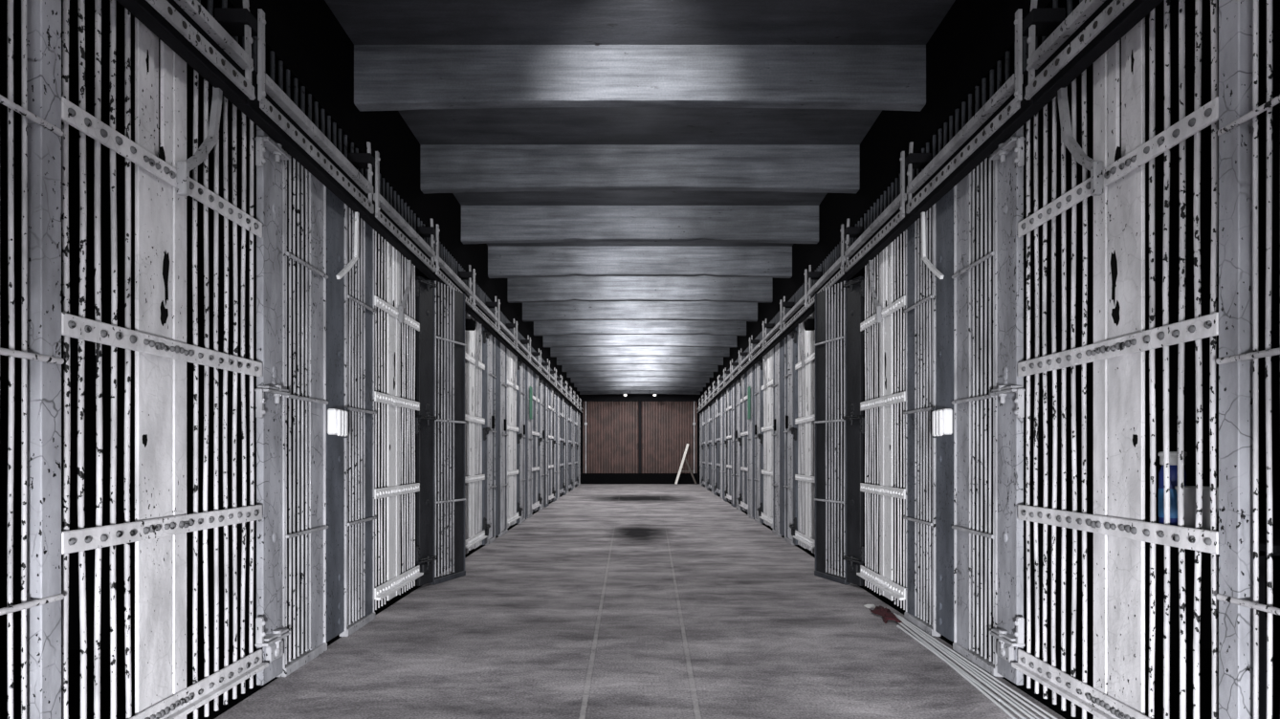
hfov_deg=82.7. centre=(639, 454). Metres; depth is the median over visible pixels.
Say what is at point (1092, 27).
door track
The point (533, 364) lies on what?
door track
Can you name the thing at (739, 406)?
gate
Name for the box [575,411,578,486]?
gate
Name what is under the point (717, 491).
door
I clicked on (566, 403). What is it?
bars
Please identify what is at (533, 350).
bars
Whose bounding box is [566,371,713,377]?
ceiling beam
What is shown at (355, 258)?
lever
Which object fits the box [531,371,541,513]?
door
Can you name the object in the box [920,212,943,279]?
lever
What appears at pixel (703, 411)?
door
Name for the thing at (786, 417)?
lock plate
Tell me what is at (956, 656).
tube
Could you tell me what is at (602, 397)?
trim
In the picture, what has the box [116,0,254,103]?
door track
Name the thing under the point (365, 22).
ceiling
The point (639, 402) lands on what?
trim
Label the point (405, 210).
bars
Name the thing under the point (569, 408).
door
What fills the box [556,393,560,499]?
bars
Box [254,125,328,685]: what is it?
cell bars
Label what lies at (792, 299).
metal bars
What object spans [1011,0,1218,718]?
door
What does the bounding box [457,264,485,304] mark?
bars
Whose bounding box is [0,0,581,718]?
wall
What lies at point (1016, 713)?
tube
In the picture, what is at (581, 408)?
door track
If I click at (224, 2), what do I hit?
bars
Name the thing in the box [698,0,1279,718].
wall
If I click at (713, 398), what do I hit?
door track
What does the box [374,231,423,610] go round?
door
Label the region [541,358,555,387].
door track
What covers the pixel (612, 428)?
door
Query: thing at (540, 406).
gate
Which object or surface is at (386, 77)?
ceiling beam
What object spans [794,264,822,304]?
metal bars
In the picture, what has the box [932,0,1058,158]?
metal bars
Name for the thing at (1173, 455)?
plastic bottle
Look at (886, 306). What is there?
door
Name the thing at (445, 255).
bars
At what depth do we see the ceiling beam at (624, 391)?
23.35 m
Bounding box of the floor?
[214,484,1065,718]
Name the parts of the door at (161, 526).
plate, riveted rail, riveted rail, riveted rail, riveted rail, lever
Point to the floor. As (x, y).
(608, 601)
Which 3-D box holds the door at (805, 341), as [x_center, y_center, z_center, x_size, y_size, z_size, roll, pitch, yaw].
[1.624,-0.274,7.165,0.075,2.425,0.915,0,0,1]
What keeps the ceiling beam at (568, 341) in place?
attached to the ceiling
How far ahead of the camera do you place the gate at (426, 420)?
5.50 m
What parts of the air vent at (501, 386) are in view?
jamb post, sill, plate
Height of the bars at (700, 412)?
2.460 m
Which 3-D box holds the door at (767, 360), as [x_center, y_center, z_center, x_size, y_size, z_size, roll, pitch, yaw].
[1.668,-0.274,9.559,0.075,2.425,0.915,0,0,1]
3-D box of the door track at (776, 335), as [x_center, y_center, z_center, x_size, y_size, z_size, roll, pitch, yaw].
[1.582,-1.502,8.400,0.145,0.372,1.353,0,0,1]
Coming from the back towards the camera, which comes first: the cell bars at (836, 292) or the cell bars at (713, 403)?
the cell bars at (713, 403)
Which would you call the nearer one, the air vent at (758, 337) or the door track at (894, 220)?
the door track at (894, 220)
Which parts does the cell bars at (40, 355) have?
plate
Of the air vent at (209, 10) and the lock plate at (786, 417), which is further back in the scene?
the lock plate at (786, 417)
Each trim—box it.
[580,394,699,401]
[584,401,587,473]
[639,401,640,473]
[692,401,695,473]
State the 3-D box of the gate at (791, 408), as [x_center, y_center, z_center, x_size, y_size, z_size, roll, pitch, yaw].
[1.645,-0.256,7.940,0.078,2.460,0.682,0,0,3]
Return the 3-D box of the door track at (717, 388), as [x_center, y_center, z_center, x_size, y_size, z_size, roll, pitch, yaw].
[1.722,-1.502,16.020,0.145,0.372,1.353,0,0,1]
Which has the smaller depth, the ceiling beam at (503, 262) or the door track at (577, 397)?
the ceiling beam at (503, 262)
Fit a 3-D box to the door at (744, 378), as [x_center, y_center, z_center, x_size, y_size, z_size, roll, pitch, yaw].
[1.712,-0.274,11.953,0.075,2.425,0.915,0,0,1]
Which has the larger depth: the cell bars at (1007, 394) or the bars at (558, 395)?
the bars at (558, 395)
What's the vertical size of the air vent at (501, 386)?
2.460 m
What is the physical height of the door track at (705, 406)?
0.372 m
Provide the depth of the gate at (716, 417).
17.40 m
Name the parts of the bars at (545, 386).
jamb post, plate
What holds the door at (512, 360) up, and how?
in the wall at (310, 42)
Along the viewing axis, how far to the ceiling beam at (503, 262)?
7.87 m
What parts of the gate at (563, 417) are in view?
hinge post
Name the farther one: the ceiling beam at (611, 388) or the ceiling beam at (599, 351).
the ceiling beam at (611, 388)
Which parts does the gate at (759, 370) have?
plate, hinge post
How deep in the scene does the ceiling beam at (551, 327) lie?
11.74 m
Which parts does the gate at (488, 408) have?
hinge post, sill, plate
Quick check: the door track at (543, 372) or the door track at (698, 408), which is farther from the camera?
the door track at (698, 408)
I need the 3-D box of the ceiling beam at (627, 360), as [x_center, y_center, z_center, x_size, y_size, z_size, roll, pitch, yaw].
[0.000,-2.093,15.658,3.574,0.327,0.095,0,0,0]
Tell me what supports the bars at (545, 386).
in the wall at (310, 42)
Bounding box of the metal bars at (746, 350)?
[739,347,748,363]
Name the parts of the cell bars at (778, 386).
plate, sill, jamb post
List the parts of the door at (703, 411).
plate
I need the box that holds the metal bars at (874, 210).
[863,142,929,231]
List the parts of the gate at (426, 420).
hinge post, sill, plate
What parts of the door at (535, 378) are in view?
plate, riveted rail, riveted rail, riveted rail, lever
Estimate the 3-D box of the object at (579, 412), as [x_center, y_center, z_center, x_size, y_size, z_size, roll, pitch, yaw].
[-1.933,-0.256,23.132,0.056,2.460,0.668,0,0,-1]
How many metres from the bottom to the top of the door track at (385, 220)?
0.372 m
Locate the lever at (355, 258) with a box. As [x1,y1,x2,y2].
[336,212,359,279]
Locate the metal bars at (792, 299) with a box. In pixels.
[774,294,794,326]
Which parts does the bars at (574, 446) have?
jamb post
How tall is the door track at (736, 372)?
0.372 m
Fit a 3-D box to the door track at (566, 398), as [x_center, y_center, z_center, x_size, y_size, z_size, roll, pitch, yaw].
[-1.746,-1.502,17.290,0.145,0.372,1.353,0,0,-1]
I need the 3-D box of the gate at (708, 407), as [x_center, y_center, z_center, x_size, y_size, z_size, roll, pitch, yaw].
[1.865,-0.256,19.910,0.078,2.460,0.682,0,0,3]
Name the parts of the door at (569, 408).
plate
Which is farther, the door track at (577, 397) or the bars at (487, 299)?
the door track at (577, 397)
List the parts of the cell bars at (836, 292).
jamb post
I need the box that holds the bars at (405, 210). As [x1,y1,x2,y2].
[350,142,416,231]
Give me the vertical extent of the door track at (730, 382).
0.372 m
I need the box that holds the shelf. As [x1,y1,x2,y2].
[1145,516,1279,718]
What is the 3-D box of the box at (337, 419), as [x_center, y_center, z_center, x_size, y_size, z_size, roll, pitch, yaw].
[-1.537,-0.164,3.700,0.062,0.155,0.135,0,0,-1]
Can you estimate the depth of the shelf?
2.11 m
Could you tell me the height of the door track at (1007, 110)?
0.372 m
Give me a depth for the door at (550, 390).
14.31 m
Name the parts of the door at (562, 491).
plate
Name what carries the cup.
on the shelf
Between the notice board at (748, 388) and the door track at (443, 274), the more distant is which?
the notice board at (748, 388)
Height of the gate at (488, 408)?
2.460 m
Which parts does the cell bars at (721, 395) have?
plate, jamb post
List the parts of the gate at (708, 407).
plate, hinge post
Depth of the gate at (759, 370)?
10.31 m
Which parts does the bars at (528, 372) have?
jamb post, plate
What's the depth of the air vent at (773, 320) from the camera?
9.81 m
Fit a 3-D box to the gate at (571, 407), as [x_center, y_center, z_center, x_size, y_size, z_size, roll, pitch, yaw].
[-1.865,-0.256,19.910,0.078,2.460,0.682,0,0,-3]
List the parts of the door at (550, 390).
plate, lever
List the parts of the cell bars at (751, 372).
plate, jamb post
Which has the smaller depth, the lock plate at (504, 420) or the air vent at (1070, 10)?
the air vent at (1070, 10)
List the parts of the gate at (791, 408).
plate, sill, hinge post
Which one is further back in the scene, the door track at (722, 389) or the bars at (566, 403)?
the bars at (566, 403)
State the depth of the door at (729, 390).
14.31 m
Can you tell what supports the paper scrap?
on the floor
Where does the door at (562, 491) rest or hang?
in the wall at (310, 42)
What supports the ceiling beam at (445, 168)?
attached to the ceiling
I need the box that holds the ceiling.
[324,0,955,246]
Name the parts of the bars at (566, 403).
jamb post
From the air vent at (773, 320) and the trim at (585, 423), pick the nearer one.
the air vent at (773, 320)
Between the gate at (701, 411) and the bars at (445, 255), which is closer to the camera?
the bars at (445, 255)
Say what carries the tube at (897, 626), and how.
on the floor
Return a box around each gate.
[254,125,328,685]
[415,276,466,586]
[481,326,496,545]
[516,357,526,524]
[537,376,544,510]
[551,389,556,502]
[562,398,566,495]
[570,404,573,490]
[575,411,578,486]
[701,411,704,486]
[706,404,709,490]
[713,398,717,495]
[723,389,728,502]
[735,376,742,510]
[753,357,763,524]
[783,326,798,545]
[813,276,864,586]
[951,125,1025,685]
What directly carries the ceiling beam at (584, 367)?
attached to the ceiling
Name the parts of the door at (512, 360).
plate, riveted rail, riveted rail, riveted rail, riveted rail, lever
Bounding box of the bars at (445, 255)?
[417,218,457,275]
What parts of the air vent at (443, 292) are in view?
jamb post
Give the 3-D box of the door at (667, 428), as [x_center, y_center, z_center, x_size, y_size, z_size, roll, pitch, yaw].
[0.963,-0.576,23.999,1.837,2.380,0.122,0,0,0]
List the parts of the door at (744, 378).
lever, riveted rail, riveted rail, riveted rail, plate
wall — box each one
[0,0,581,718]
[578,401,701,473]
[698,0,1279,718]
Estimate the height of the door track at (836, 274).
0.372 m
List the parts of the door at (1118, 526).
lever, riveted rail, riveted rail, riveted rail, riveted rail, plate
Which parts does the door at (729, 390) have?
lever, plate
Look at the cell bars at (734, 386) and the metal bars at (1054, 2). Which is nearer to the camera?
the metal bars at (1054, 2)
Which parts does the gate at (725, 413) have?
hinge post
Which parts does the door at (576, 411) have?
plate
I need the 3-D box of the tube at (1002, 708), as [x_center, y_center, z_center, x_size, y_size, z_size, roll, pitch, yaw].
[1.430,0.968,3.360,0.011,0.012,2.227,0,0,5]
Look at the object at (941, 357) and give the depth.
3.95 m
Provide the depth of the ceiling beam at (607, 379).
19.48 m
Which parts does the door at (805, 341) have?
lever, riveted rail, riveted rail, riveted rail, riveted rail, plate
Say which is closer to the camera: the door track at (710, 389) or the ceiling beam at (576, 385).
the door track at (710, 389)
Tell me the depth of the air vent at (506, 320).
9.81 m
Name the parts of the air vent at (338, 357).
jamb post, sill, plate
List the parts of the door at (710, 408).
plate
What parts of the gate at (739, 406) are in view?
hinge post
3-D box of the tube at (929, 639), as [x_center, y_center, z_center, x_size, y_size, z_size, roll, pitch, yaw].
[1.490,0.968,3.310,0.011,0.012,2.223,0,0,3]
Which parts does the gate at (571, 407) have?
hinge post, plate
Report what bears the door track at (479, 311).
attached to the air vent at (443, 292)
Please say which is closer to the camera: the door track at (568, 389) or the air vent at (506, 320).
the air vent at (506, 320)
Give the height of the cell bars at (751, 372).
2.460 m
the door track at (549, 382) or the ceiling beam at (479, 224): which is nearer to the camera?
the ceiling beam at (479, 224)
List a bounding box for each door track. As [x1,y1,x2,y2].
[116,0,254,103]
[214,0,374,215]
[348,142,435,272]
[416,219,472,308]
[457,264,497,331]
[485,296,515,349]
[505,318,529,362]
[520,335,540,372]
[531,348,549,380]
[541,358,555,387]
[550,367,561,393]
[556,375,566,397]
[562,380,571,401]
[567,388,574,404]
[570,391,577,408]
[573,395,580,411]
[575,397,583,413]
[696,397,704,413]
[699,395,706,411]
[702,391,709,408]
[705,388,712,404]
[708,380,717,401]
[713,375,723,397]
[718,367,729,393]
[724,358,738,387]
[730,348,748,380]
[739,335,759,372]
[750,318,774,362]
[764,296,794,349]
[782,264,822,331]
[807,219,863,308]
[844,142,931,272]
[905,0,1065,215]
[1025,0,1163,103]
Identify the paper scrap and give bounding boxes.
[863,604,875,608]
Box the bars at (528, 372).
[525,364,532,518]
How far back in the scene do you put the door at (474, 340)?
7.12 m
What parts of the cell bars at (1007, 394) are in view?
plate, sill, hinge post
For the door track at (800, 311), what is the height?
0.372 m
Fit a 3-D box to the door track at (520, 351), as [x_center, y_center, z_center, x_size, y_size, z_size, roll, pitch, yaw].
[-1.605,-1.502,9.670,0.145,0.372,1.353,0,0,-1]
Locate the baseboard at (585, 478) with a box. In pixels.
[580,473,699,484]
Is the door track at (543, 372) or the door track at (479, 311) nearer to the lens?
the door track at (479, 311)
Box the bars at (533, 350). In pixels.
[531,347,540,363]
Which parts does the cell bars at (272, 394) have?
hinge post, sill, plate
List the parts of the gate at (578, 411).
hinge post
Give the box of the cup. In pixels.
[1174,485,1218,530]
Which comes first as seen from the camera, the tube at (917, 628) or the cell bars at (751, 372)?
the tube at (917, 628)
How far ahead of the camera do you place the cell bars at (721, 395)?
15.96 m
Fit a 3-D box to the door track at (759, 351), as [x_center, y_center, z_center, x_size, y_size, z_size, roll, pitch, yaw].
[1.605,-1.502,9.670,0.145,0.372,1.353,0,0,1]
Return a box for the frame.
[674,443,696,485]
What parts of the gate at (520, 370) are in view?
hinge post, plate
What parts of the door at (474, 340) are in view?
plate, riveted rail, riveted rail, riveted rail, riveted rail, lever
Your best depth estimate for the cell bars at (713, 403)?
18.24 m
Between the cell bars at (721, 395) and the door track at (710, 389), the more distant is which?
the door track at (710, 389)
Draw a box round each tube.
[893,613,1040,718]
[895,616,1035,718]
[896,624,1000,702]
[898,615,1058,718]
[898,622,1026,718]
[899,617,1049,718]
[901,622,1016,718]
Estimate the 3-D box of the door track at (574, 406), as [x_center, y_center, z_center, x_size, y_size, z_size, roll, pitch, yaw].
[-1.792,-1.502,19.830,0.145,0.372,1.353,0,0,-1]
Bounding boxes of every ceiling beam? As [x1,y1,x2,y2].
[353,44,926,110]
[420,144,859,194]
[461,205,818,243]
[487,246,792,278]
[507,275,772,303]
[522,300,757,321]
[533,320,746,335]
[543,334,736,348]
[550,346,729,357]
[556,355,723,365]
[562,364,717,372]
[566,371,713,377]
[570,376,709,382]
[573,382,706,387]
[576,386,703,391]
[579,390,700,395]
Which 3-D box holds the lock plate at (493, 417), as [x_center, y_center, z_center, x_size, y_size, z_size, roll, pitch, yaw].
[-1.613,-0.356,7.988,0.020,0.140,0.075,0,0,-1]
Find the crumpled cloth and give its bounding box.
[869,605,902,623]
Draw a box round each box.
[327,408,348,438]
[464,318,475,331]
[804,318,815,331]
[931,408,952,438]
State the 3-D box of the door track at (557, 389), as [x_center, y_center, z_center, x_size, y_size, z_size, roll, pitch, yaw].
[-1.699,-1.502,14.750,0.145,0.372,1.353,0,0,-1]
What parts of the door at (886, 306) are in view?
lever, riveted rail, riveted rail, riveted rail, riveted rail, plate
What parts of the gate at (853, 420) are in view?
plate, sill, hinge post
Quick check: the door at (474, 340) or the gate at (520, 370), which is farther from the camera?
the gate at (520, 370)
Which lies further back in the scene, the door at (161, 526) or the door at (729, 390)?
the door at (729, 390)
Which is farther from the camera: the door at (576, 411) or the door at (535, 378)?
the door at (576, 411)
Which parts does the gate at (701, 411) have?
hinge post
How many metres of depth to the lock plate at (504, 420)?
8.72 m
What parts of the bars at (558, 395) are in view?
jamb post, plate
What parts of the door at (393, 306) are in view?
plate, riveted rail, riveted rail, riveted rail, riveted rail, lever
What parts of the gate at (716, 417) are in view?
hinge post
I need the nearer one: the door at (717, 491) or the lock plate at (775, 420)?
the lock plate at (775, 420)
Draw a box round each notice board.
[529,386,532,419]
[747,386,750,419]
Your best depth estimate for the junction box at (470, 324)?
6.58 m
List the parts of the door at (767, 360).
lever, riveted rail, riveted rail, riveted rail, riveted rail, plate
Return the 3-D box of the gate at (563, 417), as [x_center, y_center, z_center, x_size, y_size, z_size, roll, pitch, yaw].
[-1.821,-0.256,17.516,0.078,2.460,0.682,0,0,-3]
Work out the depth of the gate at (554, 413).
15.09 m
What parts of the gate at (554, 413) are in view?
hinge post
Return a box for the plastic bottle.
[1157,451,1187,527]
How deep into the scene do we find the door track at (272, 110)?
3.02 m
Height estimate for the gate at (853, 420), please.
2.282 m
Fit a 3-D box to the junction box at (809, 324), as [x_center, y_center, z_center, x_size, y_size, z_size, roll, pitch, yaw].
[1.556,-1.186,6.633,0.092,0.090,0.125,0,0,1]
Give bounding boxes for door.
[61,0,268,718]
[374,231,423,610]
[464,310,486,554]
[507,349,520,529]
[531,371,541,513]
[548,385,554,503]
[559,396,565,495]
[568,403,572,490]
[574,409,577,485]
[582,401,639,473]
[640,401,697,473]
[702,409,705,485]
[707,403,711,490]
[714,396,720,495]
[725,385,731,503]
[738,371,748,513]
[759,349,772,529]
[793,310,815,554]
[856,231,905,610]
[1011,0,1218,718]
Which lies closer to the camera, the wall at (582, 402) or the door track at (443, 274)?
the door track at (443, 274)
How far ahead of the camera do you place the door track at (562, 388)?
15.63 m
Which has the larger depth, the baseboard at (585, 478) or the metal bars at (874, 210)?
the baseboard at (585, 478)
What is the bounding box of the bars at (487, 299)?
[485,294,505,326]
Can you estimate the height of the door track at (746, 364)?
0.372 m
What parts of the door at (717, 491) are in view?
plate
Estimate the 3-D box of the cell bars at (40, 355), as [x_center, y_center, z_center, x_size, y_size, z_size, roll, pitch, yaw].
[-1.536,-0.256,1.586,0.056,2.460,0.668,0,0,-1]
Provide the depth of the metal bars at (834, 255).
6.00 m
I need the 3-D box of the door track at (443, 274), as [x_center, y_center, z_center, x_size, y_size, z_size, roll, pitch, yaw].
[-1.535,-1.502,5.860,0.145,0.372,1.353,0,0,-1]
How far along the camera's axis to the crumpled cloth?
4.31 m
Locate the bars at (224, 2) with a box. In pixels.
[221,0,347,158]
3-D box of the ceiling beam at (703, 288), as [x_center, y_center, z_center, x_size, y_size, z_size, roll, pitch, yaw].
[0.000,-2.094,9.207,3.337,0.325,0.095,0,0,0]
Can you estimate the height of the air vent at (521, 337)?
0.230 m
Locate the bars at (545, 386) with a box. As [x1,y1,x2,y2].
[543,380,549,507]
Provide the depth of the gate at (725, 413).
15.09 m
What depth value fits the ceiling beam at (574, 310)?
10.45 m
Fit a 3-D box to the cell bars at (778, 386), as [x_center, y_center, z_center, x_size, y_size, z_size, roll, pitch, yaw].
[1.669,-0.256,8.768,0.056,2.460,0.668,0,0,1]
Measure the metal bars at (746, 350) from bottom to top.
0.230 m
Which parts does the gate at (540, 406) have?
hinge post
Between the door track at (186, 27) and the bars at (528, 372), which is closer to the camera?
the door track at (186, 27)
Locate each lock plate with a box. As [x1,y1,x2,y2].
[491,416,494,428]
[503,419,506,431]
[773,419,776,431]
[785,416,788,428]
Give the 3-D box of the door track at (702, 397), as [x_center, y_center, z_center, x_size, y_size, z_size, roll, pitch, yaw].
[1.816,-1.502,21.100,0.145,0.372,1.353,0,0,1]
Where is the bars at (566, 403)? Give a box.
[565,400,569,493]
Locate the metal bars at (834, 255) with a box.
[822,218,862,275]
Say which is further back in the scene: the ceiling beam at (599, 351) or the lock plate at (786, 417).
the ceiling beam at (599, 351)

